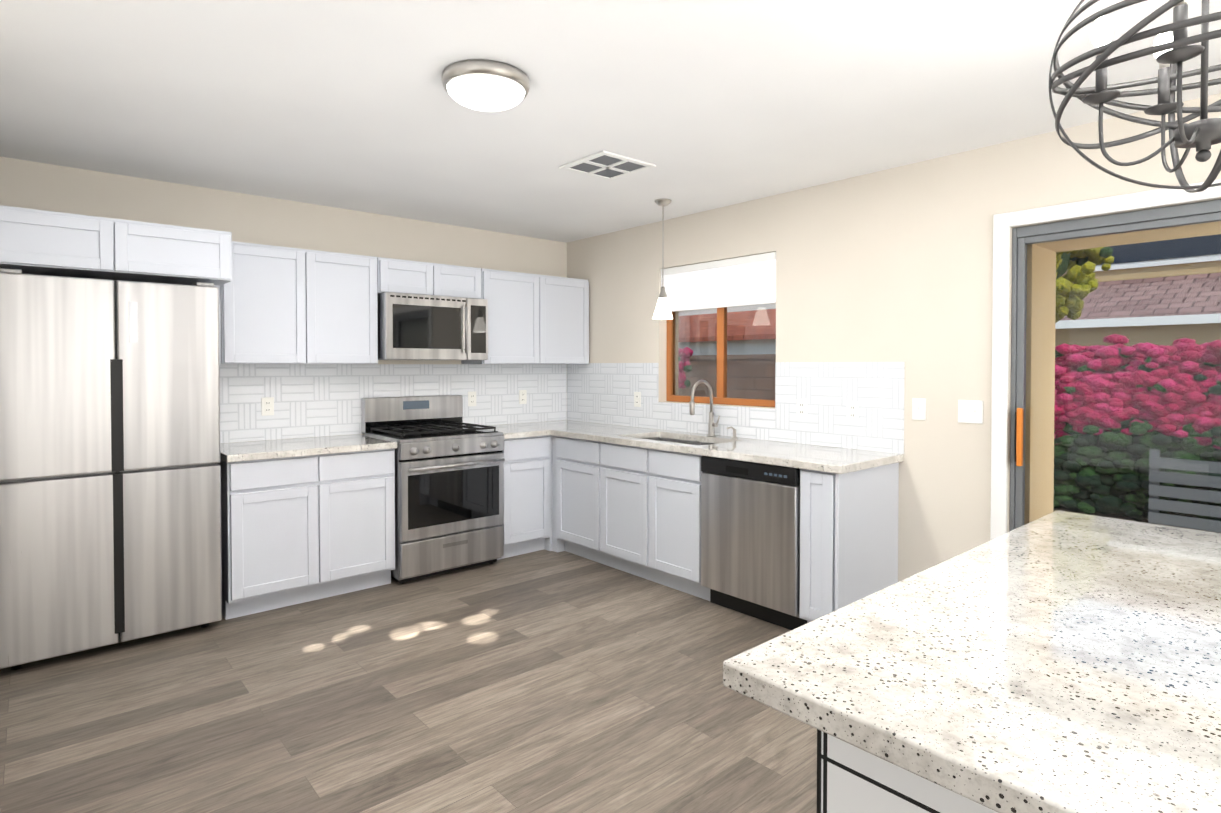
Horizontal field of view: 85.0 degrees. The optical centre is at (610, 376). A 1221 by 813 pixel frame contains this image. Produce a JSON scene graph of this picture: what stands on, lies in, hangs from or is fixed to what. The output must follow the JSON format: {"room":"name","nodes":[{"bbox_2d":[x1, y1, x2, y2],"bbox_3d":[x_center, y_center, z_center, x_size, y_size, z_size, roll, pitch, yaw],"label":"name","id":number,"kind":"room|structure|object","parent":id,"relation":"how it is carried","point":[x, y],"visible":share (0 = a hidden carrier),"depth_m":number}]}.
{"room":"kitchen","nodes":[
{"label":"kitchen","id":0,"kind":"room"},
{"bbox_2d":[0,157,566,442],"bbox_3d":[-2.943,0.100,3.699,6.980,2.460,0.160,-1,1,-41],"label":"wall","id":1,"kind":"structure","parent":0,"point":[249,218],"depth_m":4.27},
{"bbox_2d":[0,205,131,280],"bbox_3d":[-2.778,-0.640,3.312,0.565,0.260,0.619,-1,1,-41],"label":"upper cabinet","id":2,"kind":"object","parent":1,"relation":"attached to","point":[32,241],"depth_m":3.13},
{"bbox_2d":[128,221,235,288],"bbox_3d":[-2.436,-0.645,3.611,0.564,0.260,0.619,-1,1,-41],"label":"upper cabinet","id":3,"kind":"object","parent":1,"relation":"attached to","point":[161,253],"depth_m":3.43},
{"bbox_2d":[219,242,319,363],"bbox_3d":[-2.142,-0.429,4.063,0.558,0.706,0.329,-1,1,-41],"label":"upper cabinet","id":4,"kind":"object","parent":1,"relation":"attached to","point":[282,305],"depth_m":3.96},
{"bbox_2d":[320,251,379,363],"bbox_3d":[-1.823,-0.434,4.340,0.507,0.706,0.329,-1,1,-41],"label":"upper cabinet","id":5,"kind":"object","parent":1,"relation":"attached to","point":[349,283],"depth_m":4.26},
{"bbox_2d":[220,364,567,442],"bbox_3d":[-1.424,0.147,4.910,2.730,0.495,0.009,-1,1,-41],"label":"tile backsplash","id":6,"kind":"structure","parent":1,"relation":"attached to","point":[315,400],"depth_m":4.60},
{"bbox_2d":[261,397,273,415],"bbox_3d":[-2.179,0.191,4.239,0.072,0.115,0.008,-1,1,-41],"label":"electrical outlet","id":7,"kind":"object","parent":6,"relation":"attached to","point":[267,404],"visible":1,"depth_m":4.24},
{"bbox_2d":[468,391,475,405],"bbox_3d":[-1.078,0.175,5.198,0.072,0.115,0.008,-1,1,-41],"label":"electrical outlet","id":8,"kind":"object","parent":6,"relation":"attached to","point":[471,398],"visible":1,"depth_m":5.20},
{"bbox_2d":[519,390,526,403],"bbox_3d":[-0.723,0.170,5.507,0.072,0.115,0.008,-1,1,-41],"label":"electrical outlet","id":9,"kind":"object","parent":6,"relation":"attached to","point":[522,396],"visible":1,"depth_m":5.50},
{"bbox_2d":[380,257,443,295],"bbox_3d":[-1.462,-0.675,4.651,0.440,0.233,0.329,-1,1,-41],"label":"upper cabinet","id":10,"kind":"object","parent":1,"relation":"attached to","point":[396,275],"depth_m":4.53},
{"bbox_2d":[378,292,487,359],"bbox_3d":[-1.291,-0.336,4.711,0.758,0.438,0.445,-1,1,-41],"label":"over-the-range microwave","id":11,"kind":"object","parent":10,"relation":"attached to","point":[420,327],"visible":0.92,"depth_m":4.53},
{"bbox_2d":[444,264,483,298],"bbox_3d":[-1.214,-0.679,4.867,0.440,0.233,0.329,-1,1,-41],"label":"upper cabinet","id":12,"kind":"object","parent":1,"relation":"attached to","point":[459,281],"depth_m":4.80},
{"bbox_2d":[461,269,547,363],"bbox_3d":[-0.832,-0.448,5.204,0.562,0.706,0.329,-1,1,-41],"label":"upper cabinet","id":13,"kind":"object","parent":1,"relation":"attached to","point":[517,301],"depth_m":5.09},
{"bbox_2d":[548,276,588,363],"bbox_3d":[-0.492,-0.453,5.499,0.561,0.706,0.329,-1,1,-41],"label":"upper cabinet","id":14,"kind":"object","parent":1,"relation":"attached to","point":[568,298],"depth_m":5.42},
{"bbox_2d":[0,549,816,812],"bbox_3d":[-0.296,1.409,0.681,6.980,0.060,8.220,-1,1,-41],"label":"floor","id":15,"kind":"structure","parent":0,"point":[543,681],"depth_m":2.68},
{"bbox_2d":[0,268,221,669],"bbox_3d":[-2.582,0.425,3.451,0.870,1.818,0.656,-1,1,-41],"label":"refrigerator","id":16,"kind":"object","parent":15,"relation":"on","point":[110,500],"visible":1,"depth_m":3.17},
{"bbox_2d":[217,449,394,619],"bbox_3d":[-1.896,0.887,4.109,0.930,0.872,0.614,-1,1,-41],"label":"base cabinet","id":17,"kind":"object","parent":15,"relation":"on","point":[298,530],"visible":1,"depth_m":3.84},
{"bbox_2d":[220,434,396,462],"bbox_3d":[-1.891,0.429,4.088,0.940,0.040,0.640,-1,1,-41],"label":"countertop","id":18,"kind":"structure","parent":17,"relation":"on","point":[262,450],"depth_m":3.96},
{"bbox_2d":[361,395,504,583],"bbox_3d":[-1.217,0.732,4.621,0.750,1.165,0.710,-1,1,-41],"label":"gas range","id":19,"kind":"object","parent":15,"relation":"on","point":[449,490],"visible":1,"depth_m":4.42},
{"bbox_2d":[497,435,551,559],"bbox_3d":[-0.572,0.868,5.262,1.039,0.872,0.614,-1,1,-41],"label":"base cabinet","id":20,"kind":"object","parent":15,"relation":"on","point":[527,526],"visible":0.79,"depth_m":4.85},
{"bbox_2d":[552,436,671,563],"bbox_3d":[-0.008,0.873,4.943,0.614,0.872,0.640,-1,1,-41],"label":"base cabinet","id":21,"kind":"object","parent":15,"relation":"on","point":[579,466],"depth_m":4.69},
{"bbox_2d":[476,420,903,473],"bbox_3d":[0.205,0.527,4.365,1.044,0.244,2.978,-1,1,-41],"label":"countertop","id":22,"kind":"structure","parent":21,"relation":"on","point":[836,460],"depth_m":3.99},
{"bbox_2d":[689,380,719,435],"bbox_3d":[0.631,0.212,4.413,0.240,0.381,0.117,-1,1,-41],"label":"faucet","id":23,"kind":"object","parent":22,"relation":"on","point":[711,426],"visible":1,"depth_m":4.47},
{"bbox_2d":[727,426,737,438],"bbox_3d":[0.787,0.363,4.327,0.096,0.081,0.040,-1,1,-41],"label":"soap dispenser","id":24,"kind":"object","parent":22,"relation":"on","point":[734,434],"visible":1,"depth_m":4.33},
{"bbox_2d":[604,464,709,600],"bbox_3d":[0.433,0.998,4.439,0.614,0.640,0.980,-1,1,-41],"label":"base cabinet","id":25,"kind":"object","parent":15,"relation":"on","point":[633,510],"depth_m":4.15},
{"bbox_2d":[701,456,806,629],"bbox_3d":[0.951,0.894,3.810,0.597,0.868,0.634,-1,1,-41],"label":"dishwasher","id":26,"kind":"object","parent":15,"relation":"on","point":[750,538],"visible":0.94,"depth_m":3.59},
{"bbox_2d":[800,462,898,622],"bbox_3d":[1.254,0.897,3.494,0.615,0.872,0.224,-1,1,-41],"label":"base cabinet","id":27,"kind":"object","parent":15,"relation":"on","point":[849,538],"visible":0.67,"depth_m":3.33},
{"bbox_2d":[817,729,997,812],"bbox_3d":[1.873,0.947,0.433,1.491,0.873,2.988,-1,1,-41],"label":"kitchen island","id":28,"kind":"object","parent":15,"relation":"on","point":[851,778],"depth_m":1.00},
{"bbox_2d":[723,510,1220,812],"bbox_3d":[1.874,0.488,0.425,1.705,0.042,3.205,-1,1,-41],"label":"island countertop","id":29,"kind":"structure","parent":28,"relation":"on","point":[1057,661],"depth_m":1.04},
{"bbox_2d":[0,0,1220,242],"bbox_3d":[-0.296,-1.110,0.640,6.980,0.060,8.220,-1,1,-41],"label":"ceiling","id":30,"kind":"structure","parent":0,"point":[700,104],"depth_m":2.63},
{"bbox_2d":[441,59,529,111],"bbox_3d":[-0.463,-1.059,2.485,0.324,0.100,0.324,-1,1,-41],"label":"flush ceiling light","id":31,"kind":"object","parent":30,"relation":"attached to","point":[484,85],"visible":1,"depth_m":2.39},
{"bbox_2d":[559,150,655,180],"bbox_3d":[-0.017,-1.121,3.562,0.370,0.012,0.370,-1,1,-41],"label":"ceiling vent","id":32,"kind":"object","parent":30,"relation":"in","point":[606,165],"visible":1,"depth_m":3.54},
{"bbox_2d":[653,199,672,318],"bbox_3d":[0.341,-0.758,4.331,0.136,0.764,0.136,-1,1,-41],"label":"pendant light","id":33,"kind":"object","parent":30,"relation":"hanging from","point":[662,310],"visible":1,"depth_m":4.31},
{"bbox_2d":[1049,0,1220,192],"bbox_3d":[1.229,-0.740,1.378,0.547,0.702,0.533,-1,1,-41],"label":"orb chandelier","id":34,"kind":"object","parent":30,"relation":"hanging from","point":[1174,50],"visible":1,"depth_m":1.42},
{"bbox_2d":[567,93,1220,581],"bbox_3d":[2.328,0.114,2.840,0.160,2.460,8.060,-1,1,-41],"label":"wall","id":35,"kind":"structure","parent":0,"point":[891,265],"depth_m":3.54},
{"bbox_2d":[661,252,775,311],"bbox_3d":[0.724,-0.631,4.594,0.049,0.322,1.019,-1,1,-41],"label":"window shade","id":36,"kind":"object","parent":35,"relation":"attached to","point":[743,281],"visible":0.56,"depth_m":4.52},
{"bbox_2d":[666,304,775,406],"bbox_3d":[0.776,-0.301,4.645,0.050,0.987,1.027,-1,1,-41],"label":"window","id":37,"kind":"structure","parent":35,"relation":"in","point":[673,362],"depth_m":4.70},
{"bbox_2d":[568,362,904,453],"bbox_3d":[0.594,0.151,4.698,0.011,0.495,2.979,-1,1,-41],"label":"tile backsplash","id":38,"kind":"structure","parent":35,"relation":"attached to","point":[603,393],"depth_m":4.12},
{"bbox_2d":[634,392,640,406],"bbox_3d":[0.206,0.176,5.131,0.008,0.115,0.072,-1,1,-41],"label":"electrical outlet","id":39,"kind":"object","parent":38,"relation":"attached to","point":[637,399],"visible":1,"depth_m":5.13},
{"bbox_2d":[797,399,806,417],"bbox_3d":[1.159,0.194,4.038,0.008,0.115,0.072,-1,1,-41],"label":"electrical outlet","id":40,"kind":"object","parent":38,"relation":"attached to","point":[801,408],"visible":1,"depth_m":4.03},
{"bbox_2d":[847,401,858,421],"bbox_3d":[1.376,0.198,3.789,0.008,0.115,0.072,-1,1,-41],"label":"electrical outlet","id":41,"kind":"object","parent":38,"relation":"attached to","point":[853,411],"visible":1,"depth_m":3.78},
{"bbox_2d":[912,398,925,419],"bbox_3d":[1.623,0.173,3.514,0.016,0.115,0.072,-1,1,-41],"label":"light switch","id":42,"kind":"object","parent":35,"relation":"attached to","point":[918,408],"visible":1,"depth_m":3.51},
{"bbox_2d":[958,400,982,423],"bbox_3d":[1.791,0.176,3.321,0.016,0.115,0.118,-1,1,-41],"label":"light switch","id":43,"kind":"object","parent":35,"relation":"attached to","point":[970,411],"visible":1,"depth_m":3.32},
{"bbox_2d":[990,179,1220,539],"bbox_3d":[2.597,0.290,2.477,0.154,2.120,2.135,-1,1,-41],"label":"door frame","id":44,"kind":"structure","parent":35,"relation":"attached to","point":[1200,213],"depth_m":3.13},
{"label":"outside","id":45,"kind":"structure","parent":0,"visible":0},
{"bbox_2d":[1053,507,1219,532],"bbox_3d":[13.305,1.186,17.951,36.220,0.060,50.000,-1,1,-41],"label":"ground","id":46,"kind":"structure","parent":45,"point":[1116,516],"depth_m":6.41},
{"bbox_2d":[678,347,692,388],"bbox_3d":[0.907,0.374,11.104,0.692,1.787,1.202,-1,1,-41],"label":"bush","id":47,"kind":"object","parent":46,"relation":"on","point":[683,365],"depth_m":10.71},
{"bbox_2d":[678,354,775,399],"bbox_3d":[3.586,0.480,9.472,0.240,1.630,42.000,-1,1,-41],"label":"fence","id":48,"kind":"object","parent":46,"relation":"on","point":[732,393],"depth_m":10.97},
{"bbox_2d":[678,303,775,354],"bbox_3d":[7.103,-2.931,28.066,13.400,7.840,15.500,-1,1,-41],"label":"house","id":49,"kind":"structure","parent":46,"relation":"on","point":[746,345],"depth_m":22.78},
{"bbox_2d":[677,221,1220,524],"bbox_3d":[2.739,0.065,2.773,0.370,2.680,9.020,-1,1,-41],"label":"exterior wall","id":50,"kind":"structure","parent":46,"relation":"on","point":[1041,432],"depth_m":3.33},
{"bbox_2d":[1055,247,1113,322],"bbox_3d":[6.095,-0.743,9.957,1.966,4.060,2.302,-1,1,-41],"label":"tree","id":51,"kind":"object","parent":46,"relation":"on","point":[1066,258],"depth_m":9.21},
{"bbox_2d":[1053,334,1220,531],"bbox_3d":[7.132,0.546,3.980,1.141,1.838,8.204,-1,1,-41],"label":"hedge","id":52,"kind":"object","parent":46,"relation":"on","point":[1134,462],"depth_m":6.07},
{"bbox_2d":[1055,234,1220,346],"bbox_3d":[22.580,-2.974,13.363,13.370,8.410,24.000,-1,1,-41],"label":"house","id":53,"kind":"structure","parent":46,"relation":"on","point":[1157,301],"depth_m":16.28},
{"bbox_2d":[1148,449,1220,532],"bbox_3d":[5.709,1.014,4.633,0.075,0.720,3.100,-1,1,-41],"label":"bench","id":54,"kind":"object","parent":46,"relation":"on","point":[1165,477],"depth_m":5.60}
]}

